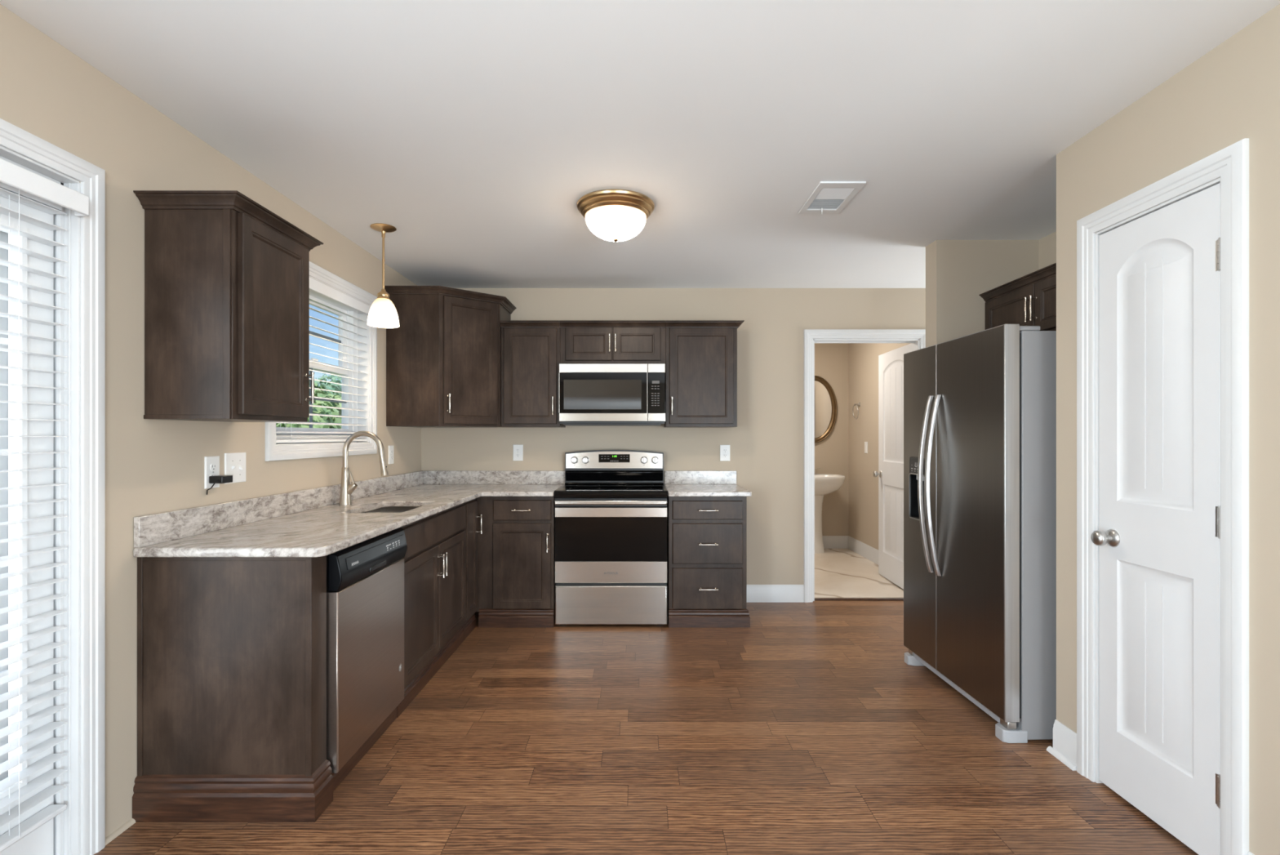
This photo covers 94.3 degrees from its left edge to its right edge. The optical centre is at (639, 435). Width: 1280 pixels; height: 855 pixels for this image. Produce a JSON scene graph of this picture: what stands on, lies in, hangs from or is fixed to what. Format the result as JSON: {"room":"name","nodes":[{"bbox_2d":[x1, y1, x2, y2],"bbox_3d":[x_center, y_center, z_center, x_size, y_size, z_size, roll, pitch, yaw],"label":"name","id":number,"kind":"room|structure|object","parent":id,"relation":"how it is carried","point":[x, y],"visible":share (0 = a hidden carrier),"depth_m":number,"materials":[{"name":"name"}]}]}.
{"room":"kitchen","nodes":[
{"label":"kitchen","id":0,"kind":"room"},
{"bbox_2d":[0,4,421,837],"bbox_3d":[-1.770,0.073,0.069,0.140,2.440,9.338,0,0,0],"label":"wall","id":1,"kind":"structure","parent":0,"point":[47,91],"depth_m":1.98,"materials":[{"name":"beige paint"}]},
{"bbox_2d":[0,195,53,854],"bbox_3d":[-1.752,0.268,1.335,0.113,2.050,0.906,0,0,0],"label":"door","id":2,"kind":"structure","parent":1,"relation":"in","point":[40,841],"depth_m":1.70,"materials":[{"name":"white plastic"}]},
{"bbox_2d":[0,337,8,677],"bbox_3d":[-1.786,0.203,1.367,0.010,1.560,0.623,0,0,0],"label":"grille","id":3,"kind":"object","parent":2,"relation":"attached to","point":[2,340],"depth_m":1.68,"materials":[{"name":"white plastic"}]},
{"bbox_2d":[0,145,80,854],"bbox_3d":[-1.770,0.261,1.335,0.141,2.064,0.938,0,0,0],"label":"door frame","id":4,"kind":"structure","parent":1,"relation":"attached to","point":[67,824],"depth_m":1.80,"materials":[{"name":"white paint"}]},
{"bbox_2d":[0,158,88,852],"bbox_3d":[-1.710,0.199,1.333,0.112,1.836,0.905,0,0,0],"label":"window blind","id":5,"kind":"object","parent":1,"relation":"attached to","point":[18,184],"visible":1,"depth_m":1.68,"materials":[{"name":"white plastic"}]},
{"bbox_2d":[0,118,105,854],"bbox_3d":[-1.690,0.228,1.335,0.020,2.130,1.070,0,0,0],"label":"trim","id":6,"kind":"structure","parent":1,"relation":"attached to","point":[91,177],"depth_m":1.82,"materials":[{"name":"white paint"}]},
{"bbox_2d":[105,817,135,844],"bbox_3d":[-1.693,1.286,1.938,0.014,0.014,0.134,0,0,0],"label":"baseboard","id":7,"kind":"structure","parent":1,"relation":"attached to","point":[125,826],"depth_m":1.93,"materials":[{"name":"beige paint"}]},
{"bbox_2d":[204,455,219,488],"bbox_3d":[-1.696,0.145,2.356,0.009,0.126,0.078,0,0,0],"label":"wall outlet","id":8,"kind":"object","parent":1,"relation":"attached to","point":[211,464],"visible":0.74,"depth_m":2.34,"materials":[{"name":"white plastic"}]},
{"bbox_2d":[209,463,216,470],"bbox_3d":[-1.693,0.125,2.356,0.004,0.027,0.033,0,0,0],"label":"socket","id":9,"kind":"object","parent":8,"relation":"attached to","point":[212,466],"depth_m":2.35,"materials":[{"name":"white plastic"}]},
{"bbox_2d":[206,475,232,494],"bbox_3d":[-1.666,0.195,2.350,0.056,0.072,0.079,0,0,0],"label":"power adapter","id":10,"kind":"object","parent":8,"relation":"attached to","point":[216,478],"visible":1,"depth_m":2.33,"materials":[{"name":"black plastic"}]},
{"bbox_2d":[133,190,323,422],"bbox_3d":[-1.519,-0.439,2.262,0.359,0.764,0.546,0,0,0],"label":"upper cabinet","id":11,"kind":"object","parent":1,"relation":"attached to","point":[227,277],"visible":1,"depth_m":2.03,"materials":[{"name":"brown wood"}]},
{"bbox_2d":[224,452,245,484],"bbox_3d":[-1.691,0.135,2.492,0.018,0.126,0.128,0,0,0],"label":"light switch","id":12,"kind":"object","parent":1,"relation":"attached to","point":[234,463],"visible":0.98,"depth_m":2.49,"materials":[{"name":"white plastic"}]},
{"bbox_2d":[275,292,356,443],"bbox_3d":[-1.812,-0.388,3.248,0.075,0.856,0.963,0,0,0],"label":"window","id":13,"kind":"structure","parent":1,"relation":"in","point":[313,366],"depth_m":3.63,"materials":[{"name":"white plastic"}]},
{"bbox_2d":[275,276,369,443],"bbox_3d":[-1.731,-0.390,3.248,0.068,0.850,0.959,0,0,0],"label":"window blind","id":14,"kind":"object","parent":13,"relation":"attached to","point":[316,287],"visible":0.53,"depth_m":3.29,"materials":[{"name":"white plastic"}]},
{"bbox_2d":[309,330,341,342],"bbox_3d":[-1.833,-0.573,3.248,0.010,0.319,0.771,0,0,0],"label":"grille","id":15,"kind":"object","parent":13,"relation":"attached to","point":[339,340],"depth_m":3.49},
{"bbox_2d":[309,368,346,427],"bbox_3d":[-1.799,-0.206,3.248,0.010,0.327,0.771,0,0,0],"label":"grille","id":16,"kind":"object","parent":13,"relation":"attached to","point":[329,370],"depth_m":3.49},
{"bbox_2d":[265,261,377,461],"bbox_3d":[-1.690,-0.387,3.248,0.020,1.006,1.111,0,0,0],"label":"trim","id":17,"kind":"structure","parent":1,"relation":"attached to","point":[273,452],"depth_m":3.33,"materials":[{"name":"white paint"}]},
{"bbox_2d":[388,444,393,463],"bbox_3d":[-1.696,0.130,4.050,0.009,0.126,0.078,0,0,0],"label":"wall outlet","id":18,"kind":"object","parent":1,"relation":"attached to","point":[391,446],"visible":1,"depth_m":4.04,"materials":[{"name":"white plastic"}]},
{"bbox_2d":[0,0,1279,288],"bbox_3d":[1.390,-1.222,1.150,6.420,0.150,11.500,0,0,0],"label":"ceiling","id":19,"kind":"structure","parent":0,"point":[476,131],"depth_m":2.07,"materials":[{"name":"white paint"}]},
{"bbox_2d":[367,222,399,328],"bbox_3d":[-1.413,-0.876,3.270,0.164,0.539,0.164,0,0,0],"label":"pendant lamp","id":20,"kind":"object","parent":19,"relation":"hanging from","point":[383,313],"visible":1,"depth_m":3.24,"materials":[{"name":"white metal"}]},
{"bbox_2d":[576,189,654,241],"bbox_3d":[-0.120,-1.053,2.940,0.386,0.186,0.386,0,0,0],"label":"ceiling lamp","id":21,"kind":"object","parent":19,"relation":"attached to","point":[611,215],"visible":1,"depth_m":2.83,"materials":[{"name":"white glass"}]},
{"bbox_2d":[798,181,866,213],"bbox_3d":[0.916,-1.131,2.862,0.208,0.032,0.375,0,0,0],"label":"ceiling vent","id":22,"kind":"object","parent":19,"relation":"in","point":[828,197],"visible":1,"depth_m":2.84,"materials":[{"name":"white metal"}]},
{"bbox_2d":[93,548,1198,854],"bbox_3d":[1.390,1.350,1.150,6.420,0.126,11.500,0,0,0],"label":"floor","id":23,"kind":"structure","parent":0,"point":[807,728],"depth_m":2.35,"materials":[{"name":"brown wood"}]},
{"bbox_2d":[132,555,333,822],"bbox_3d":[-1.393,0.852,2.044,0.611,0.883,0.118,0,0,0],"label":"end panel","id":24,"kind":"object","parent":23,"relation":"on","point":[232,651],"visible":0.94,"depth_m":2.01,"materials":[{"name":"brown wood"}]},
{"bbox_2d":[326,528,407,791],"bbox_3d":[-1.360,0.857,2.416,0.600,0.872,0.610,0,0,0],"label":"dishwasher","id":25,"kind":"object","parent":23,"relation":"on","point":[365,580],"visible":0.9,"depth_m":2.31,"materials":[{"name":"silver metal"}]},
{"bbox_2d":[386,539,399,550],"bbox_3d":[-1.065,0.473,2.564,0.004,0.022,0.138,0,0,0],"label":"print","id":26,"kind":"object","parent":25,"relation":"attached to","point":[391,544],"depth_m":2.56},
{"bbox_2d":[360,502,466,717],"bbox_3d":[-1.372,0.852,3.232,0.636,0.883,1.020,0,0,0],"label":"base cabinet","id":27,"kind":"object","parent":23,"relation":"on","point":[435,557],"visible":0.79,"depth_m":3.15,"materials":[{"name":"brown wood"}]},
{"bbox_2d":[133,470,564,556],"bbox_3d":[-1.139,0.341,3.300,1.118,0.135,2.631,0,0,0],"label":"countertop","id":28,"kind":"structure","parent":27,"relation":"on","point":[312,522],"depth_m":2.58,"materials":[{"name":"grey stone"}]},
{"bbox_2d":[338,431,388,504],"bbox_3d":[-1.510,0.174,3.250,0.267,0.402,0.064,0,0,0],"label":"kitchen faucet","id":29,"kind":"object","parent":28,"relation":"on","point":[346,488],"visible":1,"depth_m":3.24,"materials":[{"name":"silver metal"}]},
{"bbox_2d":[361,506,417,513],"bbox_3d":[-1.315,0.495,3.144,0.340,0.172,0.552,0,0,0],"label":"sink","id":30,"kind":"object","parent":28,"relation":"in","point":[383,509],"visible":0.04,"depth_m":3.41,"materials":[{"name":"metal"}]},
{"bbox_2d":[462,497,482,639],"bbox_3d":[-1.372,0.852,4.174,0.636,0.883,0.860,0,0,0],"label":"base cabinet","id":31,"kind":"object","parent":23,"relation":"on","point":[471,528],"visible":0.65,"depth_m":3.88,"materials":[{"name":"brown wood"}]},
{"bbox_2d":[476,495,555,627],"bbox_3d":[-0.845,0.852,4.285,0.526,0.883,0.641,0,0,0],"label":"base cabinet","id":32,"kind":"object","parent":23,"relation":"on","point":[516,544],"visible":0.87,"depth_m":4.01,"materials":[{"name":"brown wood"}]},
{"bbox_2d":[554,449,667,625],"bbox_3d":[-0.195,0.701,4.269,0.762,1.184,0.642,0,0,0],"label":"electric range","id":33,"kind":"object","parent":23,"relation":"on","point":[611,506],"visible":1,"depth_m":3.99,"materials":[{"name":"silver metal"}]},
{"bbox_2d":[554,500,666,583],"bbox_3d":[-0.195,0.714,3.991,0.756,0.566,0.087,0,0,0],"label":"oven","id":34,"kind":"object","parent":33,"relation":"in","point":[597,541],"depth_m":3.99,"materials":[{"name":"silver metal"}]},
{"bbox_2d":[554,483,667,497],"bbox_3d":[-0.195,0.393,4.260,0.762,0.051,0.576,0,0,0],"label":"cooktop","id":35,"kind":"object","parent":33,"relation":"in","point":[567,490],"depth_m":3.98,"materials":[{"name":"black glass"}]},
{"bbox_2d":[666,495,750,627],"bbox_3d":[0.468,0.852,4.285,0.548,0.883,0.641,0,0,0],"label":"base cabinet","id":36,"kind":"object","parent":23,"relation":"on","point":[707,535],"visible":0.93,"depth_m":4.00,"materials":[{"name":"brown wood"}]},
{"bbox_2d":[664,470,751,496],"bbox_3d":[0.470,0.341,4.295,0.560,0.135,0.641,0,0,0],"label":"countertop","id":37,"kind":"structure","parent":36,"relation":"on","point":[677,482],"depth_m":4.60,"materials":[{"name":"grey stone"}]},
{"bbox_2d":[814,473,844,553],"bbox_3d":[1.935,0.861,6.500,0.574,0.853,0.480,0,0,0],"label":"pedestal sink","id":38,"kind":"object","parent":23,"relation":"on","point":[824,483],"visible":0.57,"depth_m":6.49,"materials":[{"name":"white ceramic"}]},
{"bbox_2d":[814,473,844,495],"bbox_3d":[1.935,0.545,6.500,0.574,0.223,0.480,0,0,0],"label":"basin","id":39,"kind":"object","parent":38,"relation":"in","point":[824,483],"depth_m":6.31,"materials":[{"name":"white ceramic"}]},
{"bbox_2d":[903,324,1056,742],"bbox_3d":[1.864,0.412,2.956,0.841,1.762,0.916,0,0,-1],"label":"refrigerator","id":40,"kind":"object","parent":23,"relation":"on","point":[980,407],"visible":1,"depth_m":2.62,"materials":[{"name":"grey metal"}]},
{"bbox_2d":[421,288,925,584],"bbox_3d":[1.450,0.073,4.678,6.300,2.440,0.120,0,0,0],"label":"wall","id":41,"kind":"structure","parent":0,"point":[766,444],"depth_m":4.62,"materials":[{"name":"beige paint"}]},
{"bbox_2d":[384,285,516,427],"bbox_3d":[-1.329,-0.527,4.272,0.739,0.929,0.689,0,0,0],"label":"upper cabinet","id":42,"kind":"object","parent":41,"relation":"attached to","point":[443,357],"visible":0.98,"depth_m":3.98,"materials":[{"name":"brown wood"}]},
{"bbox_2d":[512,444,523,460],"bbox_3d":[-0.948,0.133,4.614,0.078,0.126,0.009,0,0,0],"label":"wall outlet","id":43,"kind":"object","parent":41,"relation":"attached to","point":[517,449],"visible":1,"depth_m":4.61,"materials":[{"name":"white plastic"}]},
{"bbox_2d":[499,320,565,427],"bbox_3d":[-0.791,-0.444,4.429,0.425,0.762,0.377,0,0,0],"label":"upper cabinet","id":44,"kind":"object","parent":41,"relation":"attached to","point":[531,348],"visible":0.97,"depth_m":4.29,"materials":[{"name":"brown wood"}]},
{"bbox_2d":[559,320,666,364],"bbox_3d":[-0.196,-0.670,4.429,0.764,0.310,0.377,0,0,0],"label":"upper cabinet","id":45,"kind":"object","parent":41,"relation":"attached to","point":[581,341],"visible":0.89,"depth_m":4.28,"materials":[{"name":"brown wood"}]},
{"bbox_2d":[559,363,665,426],"bbox_3d":[-0.198,-0.293,4.409,0.753,0.436,0.412,0,0,0],"label":"microwave oven","id":46,"kind":"object","parent":45,"relation":"attached to","point":[591,394],"visible":1,"depth_m":4.21,"materials":[{"name":"silver metal"}]},
{"bbox_2d":[651,385,659,405],"bbox_3d":[0.109,-0.282,4.209,0.056,0.142,0.001,0,0,0],"label":"keypad","id":47,"kind":"object","parent":46,"relation":"attached to","point":[655,388],"depth_m":4.21,"materials":[{"name":"black plastic"}]},
{"bbox_2d":[664,470,736,484],"bbox_3d":[0.469,0.325,4.606,0.558,0.103,0.020,0,0,0],"label":"backsplash","id":48,"kind":"structure","parent":41,"relation":"attached to","point":[671,477],"depth_m":4.60,"materials":[{"name":"grey stone"}]},
{"bbox_2d":[663,320,744,427],"bbox_3d":[0.468,-0.444,4.429,0.561,0.762,0.377,0,0,0],"label":"upper cabinet","id":49,"kind":"object","parent":41,"relation":"attached to","point":[701,355],"visible":0.99,"depth_m":4.29,"materials":[{"name":"brown wood"}]},
{"bbox_2d":[720,444,729,461],"bbox_3d":[0.661,0.135,4.614,0.078,0.126,0.009,0,0,0],"label":"wall outlet","id":50,"kind":"object","parent":41,"relation":"attached to","point":[724,449],"visible":1,"depth_m":4.61,"materials":[{"name":"white plastic"}]},
{"bbox_2d":[746,584,804,602],"bbox_3d":[1.008,1.226,4.611,0.531,0.134,0.014,0,0,0],"label":"baseboard","id":51,"kind":"structure","parent":41,"relation":"attached to","point":[755,593],"depth_m":4.60,"materials":[{"name":"white paint"}]},
{"bbox_2d":[814,597,903,599],"bbox_3d":[1.760,1.288,4.673,0.806,0.011,0.040,0,0,0],"label":"trim","id":52,"kind":"structure","parent":41,"relation":"attached to","point":[815,598],"depth_m":4.66,"materials":[{"name":"wood"}]},
{"bbox_2d":[803,328,925,602],"bbox_3d":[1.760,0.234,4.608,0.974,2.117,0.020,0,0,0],"label":"trim","id":53,"kind":"structure","parent":41,"relation":"attached to","point":[808,334],"depth_m":4.60,"materials":[{"name":"white paint"}]},
{"bbox_2d":[872,343,911,589],"bbox_3d":[2.211,0.267,5.095,0.171,2.020,0.820,0,0,3],"label":"door","id":54,"kind":"structure","parent":41,"relation":"in","point":[891,363],"depth_m":5.20,"materials":[{"name":"white paint"}]},
{"bbox_2d":[814,342,848,535],"bbox_3d":[1.640,0.073,6.843,1.720,2.440,0.114,0,0,0],"label":"wall","id":55,"kind":"structure","parent":0,"point":[831,359],"depth_m":6.79,"materials":[{"name":"beige paint"}]},
{"bbox_2d":[814,375,837,443],"bbox_3d":[1.985,-0.300,6.767,0.524,0.770,0.034,0,0,0],"label":"wall mirror","id":56,"kind":"object","parent":55,"relation":"attached to","point":[825,402],"visible":0.5,"depth_m":6.78,"materials":[{"name":"brown metal"}]},
{"bbox_2d":[848,342,911,549],"bbox_3d":[2.443,0.073,5.762,0.114,2.440,2.048,0,0,0],"label":"wall","id":57,"kind":"structure","parent":0,"point":[863,357],"depth_m":6.32,"materials":[{"name":"beige paint"}]},
{"bbox_2d":[822,535,878,564],"bbox_3d":[1.643,1.216,5.762,1.486,0.142,2.048,0,0,0],"label":"baseboard","id":58,"kind":"structure","parent":57,"relation":"attached to","point":[870,553],"depth_m":6.65,"materials":[{"name":"white paint"}]},
{"bbox_2d":[852,402,860,418],"bbox_3d":[2.357,-0.270,6.450,0.058,0.186,0.163,0,0,0],"label":"towel ring","id":59,"kind":"object","parent":57,"relation":"attached to","point":[858,404],"visible":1,"depth_m":6.44,"materials":[{"name":"silver metal"}]},
{"bbox_2d":[864,441,867,453],"bbox_3d":[2.381,0.125,6.260,0.009,0.120,0.075,0,0,0],"label":"light switch","id":60,"kind":"object","parent":57,"relation":"attached to","point":[865,442],"visible":1,"depth_m":6.25,"materials":[{"name":"white plastic"}]},
{"bbox_2d":[925,240,1038,346],"bbox_3d":[2.098,0.073,3.547,0.719,2.440,0.134,0,0,0],"label":"wall","id":61,"kind":"structure","parent":0,"point":[957,272],"depth_m":3.48,"materials":[{"name":"beige paint"}]},
{"bbox_2d":[1038,231,1056,269],"bbox_3d":[2.397,0.073,2.953,0.120,2.440,1.055,0,0,0],"label":"wall","id":62,"kind":"structure","parent":0,"point":[1047,244],"depth_m":3.40,"materials":[{"name":"beige paint"}]},
{"bbox_2d":[978,262,1056,330],"bbox_3d":[2.155,-0.666,3.027,0.361,0.318,0.900,0,0,0],"label":"upper cabinet","id":63,"kind":"object","parent":62,"relation":"attached to","point":[1030,299],"visible":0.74,"depth_m":3.08,"materials":[{"name":"brown wood"}]},
{"bbox_2d":[1056,4,1279,854],"bbox_3d":[2.080,0.073,1.363,0.760,2.440,2.125,0,0,0],"label":"wall","id":64,"kind":"structure","parent":0,"point":[1230,94],"depth_m":1.72,"materials":[{"name":"beige paint"}]},
{"bbox_2d":[1046,719,1254,854],"bbox_3d":[1.685,1.226,1.370,0.030,0.134,2.140,0,0,0],"label":"baseboard","id":65,"kind":"structure","parent":64,"relation":"attached to","point":[1064,739],"depth_m":2.36,"materials":[{"name":"white paint"}]},
{"bbox_2d":[1090,182,1220,854],"bbox_3d":[1.687,0.268,1.969,0.103,2.022,0.470,0,0,0],"label":"door","id":66,"kind":"structure","parent":64,"relation":"in","point":[1157,538],"depth_m":1.93,"materials":[{"name":"white paint"}]},
{"bbox_2d":[1076,137,1248,854],"bbox_3d":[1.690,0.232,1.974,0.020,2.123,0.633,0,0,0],"label":"trim","id":67,"kind":"structure","parent":64,"relation":"attached to","point":[1230,163],"depth_m":1.72,"materials":[{"name":"white paint"}]},
{"label":"outside","id":68,"kind":"structure","parent":0,"visible":0},
{"bbox_3d":[-30.930,1.943,15.000,58.140,0.200,90.000,0,0,0],"label":"ground","id":69,"kind":"structure","parent":68,"visible":0},
{"bbox_2d":[275,382,341,428],"bbox_3d":[-8.580,0.049,15.338,3.303,3.606,3.243,0,0,0],"label":"tree","id":70,"kind":"object","parent":69,"relation":"on","point":[317,393],"visible":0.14,"depth_m":14.71,"materials":[{"name":"green plant"}]},
{"bbox_2d":[307,380,341,425],"bbox_3d":[-11.104,-0.110,21.360,3.436,3.921,4.537,0,0,18],"label":"tree","id":71,"kind":"object","parent":69,"relation":"on","point":[315,381],"visible":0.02,"depth_m":21.42,"materials":[{"name":"green plant"}]},
{"bbox_2d":[315,371,341,395],"bbox_3d":[-13.012,-0.648,27.985,4.061,4.995,4.793,0,0,0],"label":"tree","id":72,"kind":"object","parent":69,"relation":"on","point":[333,377],"visible":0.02,"depth_m":26.44,"materials":[{"name":"green plant"}]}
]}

